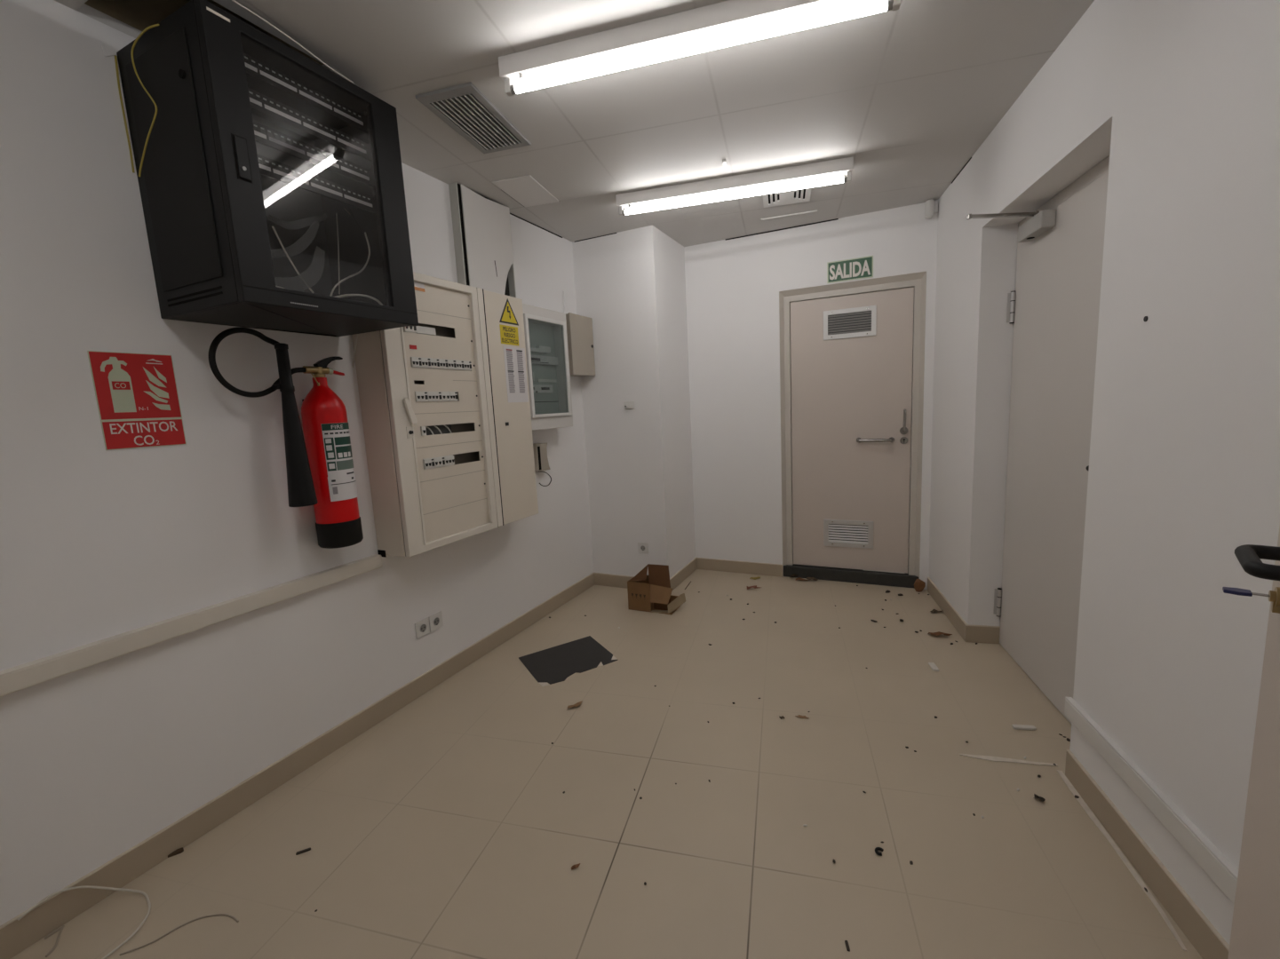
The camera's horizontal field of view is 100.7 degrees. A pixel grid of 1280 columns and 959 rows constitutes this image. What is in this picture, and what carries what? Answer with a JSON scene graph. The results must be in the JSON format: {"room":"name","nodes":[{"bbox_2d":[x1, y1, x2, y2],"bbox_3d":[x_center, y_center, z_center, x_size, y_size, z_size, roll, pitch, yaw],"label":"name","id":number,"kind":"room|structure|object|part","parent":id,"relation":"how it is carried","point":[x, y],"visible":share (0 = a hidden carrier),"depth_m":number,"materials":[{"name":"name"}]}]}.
{"room":"electrical room","nodes":[
{"label":"electrical room","id":0,"kind":"room"},
{"bbox_2d":[0,0,593,926],"bbox_3d":[-1.361,-0.149,2.228,0.200,2.537,5.650,1,9,26],"label":"wall","id":1,"kind":"structure","parent":0,"point":[97,544],"depth_m":1.65,"materials":[{"name":"paint"}]},
{"bbox_2d":[99,33,134,56],"bbox_3d":[-1.544,-1.283,1.571,0.003,0.094,0.086,1,9,26],"label":"plaster patch","id":2,"kind":"object","parent":1,"relation":"attached to","point":[111,44],"visible":0.73,"depth_m":1.56,"materials":[{"name":"paint"}]},
{"bbox_2d":[114,55,135,173],"bbox_3d":[-1.537,-1.088,1.583,0.006,0.322,0.010,1,9,26],"label":"cable","id":3,"kind":"object","parent":1,"relation":"attached to","point":[115,57],"visible":1,"depth_m":1.58,"materials":[{"name":"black plastic"}]},
{"bbox_2d":[87,350,186,450],"bbox_3d":[-1.533,-0.242,1.628,0.006,0.286,0.198,1,9,26],"label":"fire sign","id":4,"kind":"object","parent":1,"relation":"attached to","point":[137,396],"visible":1,"depth_m":1.62,"materials":[{"name":"red"}]},
{"bbox_2d":[0,554,382,697],"bbox_3d":[-1.769,0.569,1.126,0.036,0.057,2.806,1,9,26],"label":"cable trunking","id":5,"kind":"object","parent":1,"relation":"attached to","point":[29,674],"visible":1,"depth_m":1.67,"materials":[{"name":"beige plastic"}]},
{"bbox_2d":[116,0,418,336],"bbox_3d":[-1.192,-0.924,1.785,0.462,0.771,0.616,1,9,26],"label":"rack","id":6,"kind":"object","parent":1,"relation":"attached to","point":[218,258],"visible":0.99,"depth_m":1.58,"materials":[{"name":"black metal"}]},
{"bbox_2d":[130,23,159,176],"bbox_3d":[-1.366,-1.087,1.515,0.280,0.372,0.084,-3,8,2],"label":"cable","id":7,"kind":"object","parent":6,"relation":"hanging from","point":[155,25],"visible":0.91,"depth_m":1.51,"materials":[{"name":"yellow plastic"}]},
{"bbox_3d":[-1.341,-0.893,1.526,0.320,0.639,0.004,1,9,26],"label":"panel","id":8,"kind":"part","parent":6,"relation":"part of","materials":[{"name":"black metal"}]},
{"bbox_3d":[-1.119,-1.235,1.409,0.001,0.007,0.055,1,9,26],"label":"maker plate","id":9,"kind":"part","parent":6,"relation":"part of","materials":[{"name":"white metal"}]},
{"bbox_3d":[-1.098,-0.886,1.465,0.002,0.116,0.038,1,9,26],"label":"latch plate","id":10,"kind":"part","parent":6,"relation":"part of","materials":[{"name":"black"}]},
{"bbox_3d":[-1.096,-0.886,1.464,0.005,0.108,0.030,1,9,26],"label":"latch handle","id":11,"kind":"part","parent":6,"relation":"part of","materials":[{"name":"metal"}]},
{"bbox_3d":[-1.395,-0.928,1.886,0.008,0.740,0.580,1,9,26],"label":"panel","id":12,"kind":"part","parent":6,"relation":"part of","materials":[{"name":"black glass"}]},
{"bbox_2d":[231,0,353,83],"bbox_3d":[-1.039,-1.322,1.617,0.004,0.042,0.359,1,9,26],"label":"cable","id":13,"kind":"object","parent":6,"relation":"on","point":[235,2],"visible":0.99,"depth_m":1.59,"materials":[{"name":"beige plastic"}]},
{"bbox_2d":[271,226,314,293],"bbox_3d":[-1.142,-0.722,1.750,0.007,0.199,0.098,5,11,44],"label":"cable","id":14,"kind":"object","parent":6,"relation":"in","point":[273,227],"visible":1,"depth_m":1.74,"materials":[{"name":"beige plastic"}]},
{"bbox_2d":[243,52,368,133],"bbox_3d":[-1.091,-1.241,1.689,0.008,0.054,0.500,1,9,26],"label":"panel","id":15,"kind":"object","parent":6,"relation":"attached to","point":[254,67],"visible":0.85,"depth_m":1.70,"materials":[{"name":"metal"}]},
{"bbox_2d":[247,87,371,160],"bbox_3d":[-1.086,-1.148,1.702,0.008,0.054,0.500,1,9,26],"label":"panel","id":16,"kind":"object","parent":6,"relation":"attached to","point":[263,104],"visible":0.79,"depth_m":1.72,"materials":[{"name":"metal"}]},
{"bbox_2d":[253,120,373,187],"bbox_3d":[-1.081,-1.059,1.714,0.010,0.054,0.500,1,9,26],"label":"panel","id":17,"kind":"object","parent":6,"relation":"attached to","point":[265,135],"visible":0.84,"depth_m":1.73,"materials":[{"name":"metal"}]},
{"bbox_2d":[257,154,377,214],"bbox_3d":[-1.076,-0.968,1.727,0.010,0.054,0.500,1,9,26],"label":"panel","id":18,"kind":"object","parent":6,"relation":"attached to","point":[269,168],"visible":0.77,"depth_m":1.74,"materials":[{"name":"metal"}]},
{"bbox_2d":[335,213,340,294],"bbox_3d":[-1.112,-0.834,1.952,0.006,0.314,0.111,-5,8,-15],"label":"cable","id":19,"kind":"object","parent":6,"relation":"in","point":[336,213],"visible":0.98,"depth_m":1.97,"materials":[{"name":"beige plastic"}]},
{"bbox_2d":[329,232,370,296],"bbox_3d":[-1.062,-0.791,1.942,0.018,0.274,0.216,-1,8,16],"label":"cable","id":20,"kind":"object","parent":6,"relation":"in","point":[364,266],"visible":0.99,"depth_m":1.98,"materials":[{"name":"beige plastic"}]},
{"bbox_2d":[352,333,357,367],"bbox_3d":[-1.201,-0.143,2.311,0.094,0.951,0.006,1,9,26],"label":"cable","id":21,"kind":"object","parent":6,"relation":"hanging from","point":[356,334],"visible":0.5,"depth_m":2.25,"materials":[{"name":"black plastic"}]},
{"bbox_2d":[334,294,382,305],"bbox_3d":[-0.999,-0.641,1.888,0.016,0.038,0.167,4,11,41],"label":"cable","id":22,"kind":"object","parent":6,"relation":"in","point":[345,295],"visible":0.82,"depth_m":1.88,"materials":[{"name":"beige plastic"}]},
{"bbox_3d":[-0.979,-0.962,1.975,0.025,0.740,0.020,1,9,26],"label":"mounting rail","id":23,"kind":"part","parent":6,"relation":"part of","materials":[{"name":"black metal"}]},
{"bbox_2d":[207,326,363,548],"bbox_3d":[-1.280,-0.125,1.959,0.180,0.820,0.470,1,9,26],"label":"fire extinguisher","id":24,"kind":"object","parent":1,"relation":"attached to","point":[321,474],"visible":1,"depth_m":2.01,"materials":[{"name":"red metal"}]},
{"bbox_3d":[-1.231,-0.382,2.010,0.010,0.053,0.028,4,11,42],"label":"pin chain","id":25,"kind":"part","parent":24,"relation":"part of","materials":[{"name":"gold metal"}]},
{"bbox_3d":[-1.218,-0.458,2.073,0.024,0.047,0.111,1,9,26],"label":"carry handle","id":26,"kind":"part","parent":24,"relation":"part of","materials":[{"name":"black plastic"}]},
{"bbox_3d":[-1.178,-0.117,2.016,0.031,0.083,0.002,-8,9,-32],"label":"label panel","id":27,"kind":"part","parent":24,"relation":"part of","materials":[{"name":"paper"}]},
{"bbox_3d":[-1.175,-0.050,2.024,0.028,0.035,0.002,-8,9,-31],"label":"label panel","id":28,"kind":"part","parent":24,"relation":"part of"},
{"bbox_3d":[-1.152,-0.152,2.070,0.016,0.030,0.095,-2,8,5],"label":"label panel","id":29,"kind":"part","parent":24,"relation":"part of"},
{"bbox_3d":[-1.149,-0.108,2.076,0.016,0.047,0.095,-2,8,5],"label":"label panel","id":30,"kind":"part","parent":24,"relation":"part of","materials":[{"name":"paper"}]},
{"bbox_3d":[-1.148,-0.059,2.081,0.018,0.035,0.098,-2,8,7],"label":"label panel","id":31,"kind":"part","parent":24,"relation":"part of","materials":[{"name":"paper"}]},
{"bbox_2d":[0,572,594,958],"bbox_3d":[-1.355,1.110,2.040,0.010,0.098,4.652,1,9,26],"label":"baseboard","id":32,"kind":"structure","parent":1,"relation":"attached to","point":[16,936],"depth_m":1.87,"materials":[{"name":"beige tile"}]},
{"bbox_2d":[414,617,429,639],"bbox_3d":[-1.072,0.733,2.618,0.011,0.082,0.082,1,9,26],"label":"wall socket","id":33,"kind":"object","parent":1,"relation":"attached to","point":[422,628],"visible":1,"depth_m":2.61,"materials":[{"name":"white plastic"}]},
{"bbox_2d":[428,611,443,632],"bbox_3d":[-1.036,0.720,2.695,0.011,0.082,0.082,1,9,26],"label":"wall socket","id":34,"kind":"object","parent":1,"relation":"attached to","point":[435,620],"visible":1,"depth_m":2.69,"materials":[{"name":"white plastic"}]},
{"bbox_2d":[433,617,440,626],"bbox_3d":[-1.032,0.720,2.693,0.004,0.046,0.046,1,9,26],"label":"socket","id":35,"kind":"object","parent":34,"relation":"attached to","point":[436,620],"depth_m":2.70,"materials":[{"name":"white plastic"}]},
{"bbox_2d":[351,271,538,557],"bbox_3d":[-0.914,-0.334,2.676,0.221,1.240,0.938,1,9,26],"label":"electrical cabinet","id":36,"kind":"object","parent":1,"relation":"attached to","point":[449,459],"visible":0.93,"depth_m":2.49,"materials":[{"name":"beige metal"}]},
{"bbox_3d":[-0.994,-0.204,2.295,0.003,0.052,0.034,1,9,26],"label":"lock plate","id":37,"kind":"part","parent":36,"relation":"part of","materials":[{"name":"beige plastic"}]},
{"bbox_3d":[-0.988,-0.294,2.284,0.014,0.116,0.056,1,9,26],"label":"swing handle","id":38,"kind":"part","parent":36,"relation":"part of","materials":[{"name":"beige plastic"}]},
{"bbox_3d":[-0.910,-0.313,2.502,0.026,1.227,0.618,1,9,26],"label":"frame","id":39,"kind":"part","parent":36,"relation":"part of","materials":[{"name":"beige plastic"}]},
{"bbox_3d":[-0.914,-0.313,2.512,0.004,1.157,0.436,1,9,26],"label":"plate","id":40,"kind":"part","parent":36,"relation":"part of","materials":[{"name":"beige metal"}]},
{"bbox_2d":[499,298,518,325],"bbox_3d":[-0.710,-0.910,2.866,0.002,0.135,0.164,1,9,26],"label":"warning triangle","id":41,"kind":"object","parent":36,"relation":"attached to","point":[508,316],"visible":1,"depth_m":2.87,"materials":[{"name":"yellow"}]},
{"bbox_2d":[499,324,519,346],"bbox_3d":[-0.707,-0.782,2.878,0.002,0.100,0.152,1,9,26],"label":"sign","id":42,"kind":"object","parent":36,"relation":"attached to","point":[509,335],"visible":1,"depth_m":2.88,"materials":[{"name":"yellow"}]},
{"bbox_3d":[-0.699,-0.382,2.916,0.005,1.223,0.312,1,9,26],"label":"door","id":43,"kind":"part","parent":36,"relation":"part of","materials":[{"name":"beige metal"}]},
{"bbox_2d":[503,346,528,402],"bbox_3d":[-0.683,-0.579,2.935,0.001,0.300,0.182,1,9,26],"label":"list","id":44,"kind":"object","parent":36,"relation":"attached to","point":[514,357],"visible":1,"depth_m":2.93,"materials":[{"name":"paper"}]},
{"bbox_2d":[448,182,516,297],"bbox_3d":[-0.858,-1.278,2.946,0.057,0.553,0.416,1,9,26],"label":"duct","id":45,"kind":"object","parent":1,"relation":"attached to","point":[480,225],"visible":0.77,"depth_m":2.88,"materials":[{"name":"white"}]},
{"bbox_2d":[509,213,562,238],"bbox_3d":[-0.671,-1.625,3.387,0.004,0.006,0.620,1,9,26],"label":"trim","id":46,"kind":"structure","parent":1,"relation":"attached to","point":[510,213],"depth_m":3.38,"materials":[{"name":"black"}]},
{"bbox_2d":[532,443,550,471],"bbox_3d":[-0.645,-0.146,3.429,0.057,0.183,0.136,1,9,26],"label":"box","id":47,"kind":"object","parent":1,"relation":"attached to","point":[540,450],"visible":0.83,"depth_m":3.39,"materials":[{"name":"white"}]},
{"bbox_2d":[539,470,551,486],"bbox_3d":[-0.617,-0.009,3.454,0.006,0.110,0.139,1,9,26],"label":"wire","id":48,"kind":"object","parent":47,"relation":"hanging from","point":[541,471],"visible":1,"depth_m":3.47,"materials":[{"name":"rubber"}]},
{"bbox_2d":[522,303,572,430],"bbox_3d":[-0.628,-0.689,3.334,0.154,0.746,0.512,1,9,26],"label":"box","id":49,"kind":"object","parent":1,"relation":"attached to","point":[545,334],"visible":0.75,"depth_m":3.38,"materials":[{"name":"white plastic"}]},
{"bbox_3d":[-0.625,-0.749,3.321,0.019,0.052,0.366,1,9,26],"label":"rail","id":50,"kind":"part","parent":49,"relation":"part of","materials":[{"name":"plastic"}]},
{"bbox_3d":[-0.636,-0.694,3.337,0.014,0.558,0.370,1,9,26],"label":"plate","id":51,"kind":"part","parent":49,"relation":"part of","materials":[{"name":"glass"}]},
{"bbox_3d":[-0.624,-0.645,3.339,0.008,0.062,0.332,1,9,26],"label":"label rail","id":52,"kind":"part","parent":49,"relation":"part of","materials":[{"name":"plastic"}]},
{"bbox_2d":[563,291,565,313],"bbox_3d":[-0.526,-1.218,3.681,0.007,0.174,0.007,-2,8,3],"label":"conduit","id":53,"kind":"object","parent":1,"relation":"attached to","point":[563,291],"visible":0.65,"depth_m":3.68,"materials":[{"name":"paint"}]},
{"bbox_2d":[565,312,595,376],"bbox_3d":[-0.452,-0.932,3.716,0.134,0.408,0.296,1,9,26],"label":"junction box","id":54,"kind":"object","parent":1,"relation":"attached to","point":[579,328],"visible":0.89,"depth_m":3.66,"materials":[{"name":"beige"}]},
{"bbox_2d":[574,232,616,242],"bbox_3d":[-0.312,-1.687,3.698,0.340,0.005,0.003,1,9,26],"label":"trim","id":55,"kind":"structure","parent":1,"relation":"attached to","point":[614,233],"depth_m":3.69,"materials":[{"name":"black"}]},
{"bbox_2d":[54,0,1094,246],"bbox_3d":[0.245,-1.575,1.250,4.000,0.393,5.800,1,9,26],"label":"ceiling","id":56,"kind":"structure","parent":0,"point":[911,92],"depth_m":2.05,"materials":[{"name":"paint"}]},
{"bbox_2d":[415,82,530,153],"bbox_3d":[-0.657,-1.451,2.155,0.235,0.012,0.470,-1,8,15],"label":"ceiling vent","id":57,"kind":"object","parent":56,"relation":"in","point":[463,107],"visible":1,"depth_m":2.12,"materials":[{"name":"metal"}]},
{"bbox_2d":[492,174,559,206],"bbox_3d":[-0.612,-1.558,2.881,0.220,0.006,0.376,-1,8,15],"label":"ceiling hatch","id":58,"kind":"object","parent":56,"relation":"attached to","point":[525,190],"visible":1,"depth_m":2.85,"materials":[{"name":"white"}]},
{"bbox_2d":[498,0,901,96],"bbox_3d":[0.136,-1.373,1.646,1.246,0.105,0.062,-1,8,15],"label":"ceiling light","id":59,"kind":"object","parent":56,"relation":"attached to","point":[729,22],"visible":1,"depth_m":1.64,"materials":[{"name":"white plastic"}]},
{"bbox_2d":[722,159,726,166],"bbox_3d":[0.421,-1.574,2.640,0.018,0.010,0.060,-1,8,15],"label":"clip","id":60,"kind":"object","parent":56,"relation":"attached to","point":[724,162],"visible":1,"depth_m":2.63,"materials":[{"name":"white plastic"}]},
{"bbox_2d":[615,157,853,215],"bbox_3d":[0.475,-1.558,2.847,1.246,0.105,0.062,-1,8,15],"label":"ceiling light","id":61,"kind":"object","parent":56,"relation":"attached to","point":[843,166],"visible":1,"depth_m":2.81,"materials":[{"name":"white plastic"}]},
{"bbox_2d":[762,187,811,207],"bbox_3d":[0.856,-1.658,3.099,0.271,0.009,0.271,-1,8,15],"label":"ceiling vent","id":62,"kind":"object","parent":56,"relation":"in","point":[799,195],"visible":0.68,"depth_m":3.12,"materials":[{"name":"white plastic"}]},
{"bbox_2d":[761,210,817,220],"bbox_3d":[0.967,-1.716,3.446,0.351,0.006,0.012,0,8,19],"label":"ceiling strip","id":63,"kind":"object","parent":56,"relation":"attached to","point":[812,210],"visible":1,"depth_m":3.44,"materials":[{"name":"white plastic"}]},
{"bbox_2d":[10,569,1202,958],"bbox_3d":[0.383,1.159,1.632,4.000,0.060,5.800,1,9,26],"label":"floor","id":64,"kind":"structure","parent":0,"point":[446,829],"depth_m":1.76,"materials":[{"name":"beige tile"}]},
{"bbox_2d":[44,925,64,957],"bbox_3d":[-1.595,1.253,1.435,0.036,0.006,0.098,-8,10,-35],"label":"cable","id":65,"kind":"object","parent":64,"relation":"on","point":[59,929],"visible":1,"depth_m":1.45,"materials":[{"name":"beige plastic"}]},
{"bbox_2d":[16,885,151,958],"bbox_3d":[-1.491,1.191,1.457,0.243,0.113,0.221,1,9,26],"label":"cable","id":66,"kind":"object","parent":64,"relation":"on","point":[145,894],"visible":1,"depth_m":1.49,"materials":[{"name":"beige plastic"}]},
{"bbox_2d":[167,847,183,858],"bbox_3d":[-1.510,1.208,1.712,0.059,0.010,0.016,-8,9,-31],"label":"dark sliver","id":67,"kind":"object","parent":64,"relation":"on","point":[180,850],"visible":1,"depth_m":1.71,"materials":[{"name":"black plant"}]},
{"bbox_2d":[119,914,238,955],"bbox_3d":[-1.246,1.234,1.456,0.267,0.005,0.054,-5,8,-17],"label":"cable","id":68,"kind":"object","parent":64,"relation":"on","point":[215,915],"visible":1,"depth_m":1.47,"materials":[{"name":"beige"}]},
{"bbox_2d":[295,847,310,855],"bbox_3d":[-1.077,1.190,1.698,0.041,0.006,0.008,-7,9,-25],"label":"dark sliver","id":69,"kind":"object","parent":64,"relation":"on","point":[307,849],"visible":1,"depth_m":1.70,"materials":[{"name":"black"}]},
{"bbox_2d":[538,683,549,686],"bbox_3d":[-0.483,1.026,2.667,0.035,0.002,0.060,-9,10,-36],"label":"paper scrap","id":70,"kind":"object","parent":64,"relation":"on","point":[541,684],"visible":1,"depth_m":2.66,"materials":[{"name":"paper"}]},
{"bbox_2d":[518,636,617,684],"bbox_3d":[-0.390,0.987,2.910,0.459,0.004,0.389,-8,9,-32],"label":"sheet","id":71,"kind":"object","parent":64,"relation":"on","point":[552,665],"visible":1,"depth_m":2.90,"materials":[{"name":"plastic"}]},
{"bbox_2d":[567,701,582,708],"bbox_3d":[-0.296,1.039,2.445,0.080,0.011,0.035,-10,10,-40],"label":"dry leaf","id":72,"kind":"object","parent":64,"relation":"on","point":[576,704],"visible":1,"depth_m":2.44,"materials":[{"name":"plant"}]},
{"bbox_2d":[571,863,580,869],"bbox_3d":[-0.193,1.159,1.590,0.033,0.005,0.012,-10,11,-43],"label":"dry leaf","id":73,"kind":"object","parent":64,"relation":"on","point":[576,866],"visible":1,"depth_m":1.59,"materials":[{"name":"plant"}]},
{"bbox_2d":[627,564,685,614],"bbox_3d":[0.117,0.721,3.556,0.372,0.299,0.170,1,9,26],"label":"cardboard box","id":74,"kind":"object","parent":64,"relation":"on","point":[652,592],"visible":1,"depth_m":3.53,"materials":[{"name":"brown cardboard"}]},
{"bbox_2d":[747,585,760,589],"bbox_3d":[0.827,0.783,3.843,0.108,0.024,0.044,-1,8,14],"label":"dry leaf","id":75,"kind":"object","parent":64,"relation":"on","point":[754,586],"visible":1,"depth_m":3.84,"materials":[{"name":"plant"}]},
{"bbox_2d":[795,715,809,718],"bbox_3d":[0.697,1.020,2.279,0.056,0.003,0.021,1,9,26],"label":"dry leaf","id":76,"kind":"object","parent":64,"relation":"on","point":[799,716],"visible":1,"depth_m":2.28,"materials":[{"name":"plant"}]},
{"bbox_2d":[805,577,818,580],"bbox_3d":[1.288,0.742,3.966,0.042,0.017,0.089,-10,11,-41],"label":"dry leaf","id":77,"kind":"object","parent":64,"relation":"on","point":[807,578],"visible":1,"depth_m":3.97,"materials":[{"name":"plant"}]},
{"bbox_2d":[844,940,850,952],"bbox_3d":[0.517,1.162,1.323,0.007,0.005,0.026,-2,8,7],"label":"dark sliver","id":78,"kind":"object","parent":64,"relation":"on","point":[846,942],"visible":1,"depth_m":1.32,"materials":[{"name":"black"}]},
{"bbox_2d":[874,847,883,856],"bbox_3d":[0.716,1.113,1.588,0.025,0.008,0.028,1,9,26],"label":"ring","id":79,"kind":"object","parent":64,"relation":"on","point":[877,849],"visible":1,"depth_m":1.59,"materials":[{"name":"rubber"}]},
{"bbox_2d":[914,579,925,592],"bbox_3d":[1.915,0.725,3.636,0.070,0.090,0.035,1,9,26],"label":"dry leaf","id":80,"kind":"object","parent":64,"relation":"on","point":[919,585],"visible":1,"depth_m":3.62,"materials":[{"name":"plant"}]},
{"bbox_2d":[928,662,938,671],"bbox_3d":[1.457,0.929,2.632,0.030,0.010,0.075,-1,8,12],"label":"chip","id":81,"kind":"object","parent":64,"relation":"on","point":[933,666],"visible":1,"depth_m":2.62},
{"bbox_2d":[927,631,952,636],"bbox_3d":[1.673,0.864,2.961,0.121,0.024,0.057,1,9,26],"label":"dry leaf","id":82,"kind":"object","parent":64,"relation":"on","point":[938,633],"visible":1,"depth_m":2.96,"materials":[{"name":"plant"}]},
{"bbox_2d":[959,754,1057,766],"bbox_3d":[1.353,1.033,1.954,0.314,0.003,0.026,-1,8,12],"label":"smear","id":83,"kind":"object","parent":64,"relation":"on","point":[984,758],"visible":1,"depth_m":1.95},
{"bbox_2d":[1012,724,1036,731],"bbox_3d":[1.542,0.995,2.130,0.084,0.010,0.022,-2,8,10],"label":"chip","id":84,"kind":"object","parent":64,"relation":"on","point":[1014,727],"visible":1,"depth_m":2.12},
{"bbox_2d":[1033,794,1045,802],"bbox_3d":[1.321,1.056,1.759,0.023,0.013,0.034,-8,9,-32],"label":"dead leaf","id":85,"kind":"object","parent":64,"relation":"on","point":[1041,799],"visible":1,"depth_m":1.76,"materials":[{"name":"plant"}]},
{"bbox_2d":[1057,770,1187,951],"bbox_3d":[1.402,1.083,1.579,0.021,0.003,0.646,-1,8,16],"label":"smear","id":86,"kind":"object","parent":64,"relation":"on","point":[1064,778],"visible":1,"depth_m":1.53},
{"bbox_2d":[572,224,695,578],"bbox_3d":[-0.009,-0.477,4.087,0.627,2.537,0.595,1,9,26],"label":"wall pillar","id":87,"kind":"structure","parent":0,"point":[631,284],"depth_m":3.82,"materials":[{"name":"paint"}]},
{"bbox_2d":[623,401,634,409],"bbox_3d":[-0.080,-0.527,3.768,0.080,0.052,0.020,1,9,26],"label":"switch plate","id":88,"kind":"object","parent":87,"relation":"attached to","point":[628,405],"visible":1,"depth_m":3.76,"materials":[{"name":"white plastic"}]},
{"bbox_2d":[626,405,633,408],"bbox_3d":[-0.073,-0.518,3.762,0.054,0.026,0.014,1,9,26],"label":"switch","id":89,"kind":"object","parent":88,"relation":"attached to","point":[627,406],"depth_m":3.75,"materials":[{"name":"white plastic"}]},
{"bbox_2d":[637,542,648,553],"bbox_3d":[0.023,0.502,3.892,0.080,0.080,0.011,1,9,26],"label":"wall socket","id":90,"kind":"object","parent":87,"relation":"attached to","point":[643,547],"visible":1,"depth_m":3.89,"materials":[{"name":"white plastic"}]},
{"bbox_2d":[594,557,696,590],"bbox_3d":[0.052,0.731,4.244,0.637,0.098,0.595,1,9,26],"label":"baseboard","id":91,"kind":"structure","parent":87,"relation":"attached to","point":[609,580],"depth_m":4.05,"materials":[{"name":"beige tile"}]},
{"bbox_2d":[683,199,938,589],"bbox_3d":[0.983,-0.517,4.049,2.450,2.547,0.200,1,9,26],"label":"wall","id":92,"kind":"structure","parent":0,"point":[733,286],"depth_m":3.97,"materials":[{"name":"paint"}]},
{"bbox_2d":[696,557,782,577],"bbox_3d":[0.778,0.696,4.229,0.705,0.098,0.010,1,9,26],"label":"baseboard","id":93,"kind":"structure","parent":92,"relation":"attached to","point":[702,563],"depth_m":4.21,"materials":[{"name":"beige tile"}]},
{"bbox_2d":[725,218,838,240],"bbox_3d":[0.980,-1.756,3.733,0.780,0.007,0.004,1,9,26],"label":"trim","id":94,"kind":"structure","parent":92,"relation":"attached to","point":[835,218],"depth_m":3.72,"materials":[{"name":"black"}]},
{"bbox_2d":[826,255,873,283],"bbox_3d":[1.415,-1.415,3.579,0.288,0.138,0.006,1,9,26],"label":"exit sign","id":95,"kind":"object","parent":92,"relation":"attached to","point":[857,268],"visible":1,"depth_m":3.58,"materials":[{"name":"green"}]},
{"bbox_2d":[779,271,926,588],"bbox_3d":[1.489,-0.299,3.788,0.930,2.118,0.136,1,9,26],"label":"door","id":96,"kind":"structure","parent":92,"relation":"in","point":[849,375],"depth_m":3.76,"materials":[{"name":"paint"}]},
{"bbox_2d":[823,518,873,548],"bbox_3d":[1.519,0.396,3.875,0.338,0.202,0.010,1,9,26],"label":"vent grille","id":97,"kind":"object","parent":96,"relation":"attached to","point":[838,533],"depth_m":3.87,"materials":[{"name":"metal"}]},
{"bbox_2d":[823,305,876,340],"bbox_3d":[1.447,-1.081,3.667,0.342,0.198,0.010,1,9,26],"label":"vent grille","id":98,"kind":"object","parent":96,"relation":"attached to","point":[843,322],"depth_m":3.66,"materials":[{"name":"metal"}]},
{"bbox_3d":[1.630,-0.273,3.683,0.246,0.036,0.062,1,9,26],"label":"pull handle","id":99,"kind":"part","parent":96,"relation":"part of","materials":[{"name":"metal"}]},
{"bbox_3d":[1.787,-0.390,3.589,0.052,0.175,0.062,1,9,26],"label":"lever handle","id":100,"kind":"part","parent":96,"relation":"part of","materials":[{"name":"metal"}]},
{"bbox_2d":[924,199,938,218],"bbox_3d":[1.815,-1.684,3.308,0.071,0.102,0.068,1,9,26],"label":"sensor","id":101,"kind":"object","parent":92,"relation":"attached to","point":[931,208],"visible":1,"depth_m":3.29,"materials":[{"name":"white plastic"}]},
{"bbox_2d":[928,0,1279,945],"bbox_3d":[1.360,-0.084,0.814,0.300,2.547,5.520,-1,8,15],"label":"wall","id":102,"kind":"structure","parent":0,"point":[1181,98],"depth_m":1.40,"materials":[{"name":"paint"}]},
{"bbox_2d":[951,157,971,183],"bbox_3d":[1.744,-1.678,2.885,0.003,0.005,0.340,-1,8,15],"label":"trim","id":103,"kind":"structure","parent":102,"relation":"attached to","point":[971,157],"depth_m":2.86,"materials":[{"name":"black"}]},
{"bbox_2d":[966,155,1109,723],"bbox_3d":[1.607,-0.097,2.224,0.380,2.138,1.071,-1,8,15],"label":"door","id":104,"kind":"structure","parent":102,"relation":"in","point":[1053,306],"depth_m":2.26,"materials":[{"name":"grey paint"}]},
{"bbox_3d":[1.577,-1.142,2.302,0.294,0.027,0.023,-3,8,2],"label":"closer arm","id":105,"kind":"part","parent":104,"relation":"part of","materials":[{"name":"metal"}]},
{"bbox_3d":[1.761,-0.099,2.182,0.051,2.138,1.071,-1,8,15],"label":"frame","id":106,"kind":"part","parent":104,"relation":"part of","materials":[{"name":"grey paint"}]},
{"bbox_2d":[927,577,1229,958],"bbox_3d":[1.370,1.103,1.101,0.160,0.098,5.285,-1,8,15],"label":"baseboard","id":107,"kind":"structure","parent":102,"relation":"attached to","point":[1196,926],"depth_m":1.50,"materials":[{"name":"beige tile"}]},
{"bbox_2d":[1064,697,1238,905],"bbox_3d":[1.269,0.908,1.042,0.020,0.066,1.678,-1,8,15],"label":"cable trunking","id":108,"kind":"object","parent":102,"relation":"attached to","point":[1218,868],"visible":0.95,"depth_m":1.38,"materials":[{"name":"white plastic"}]},
{"bbox_2d":[1227,525,1279,958],"bbox_3d":[0.799,0.214,0.620,0.112,2.032,0.860,4,11,43],"label":"door","id":109,"kind":"structure","parent":102,"relation":"in","point":[1255,929],"depth_m":0.87,"materials":[{"name":"paint"}]},
{"bbox_2d":[1222,587,1270,596],"bbox_3d":[0.945,0.176,0.827,0.050,0.006,0.024,4,11,43],"label":"key","id":110,"kind":"object","parent":109,"relation":"in","point":[1226,590],"visible":1,"depth_m":0.83,"materials":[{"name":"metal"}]},
{"bbox_3d":[0.895,0.117,0.747,0.070,0.021,0.140,5,11,43],"label":"lever handle","id":111,"kind":"part","parent":109,"relation":"part of","materials":[{"name":"black plastic"}]}
]}

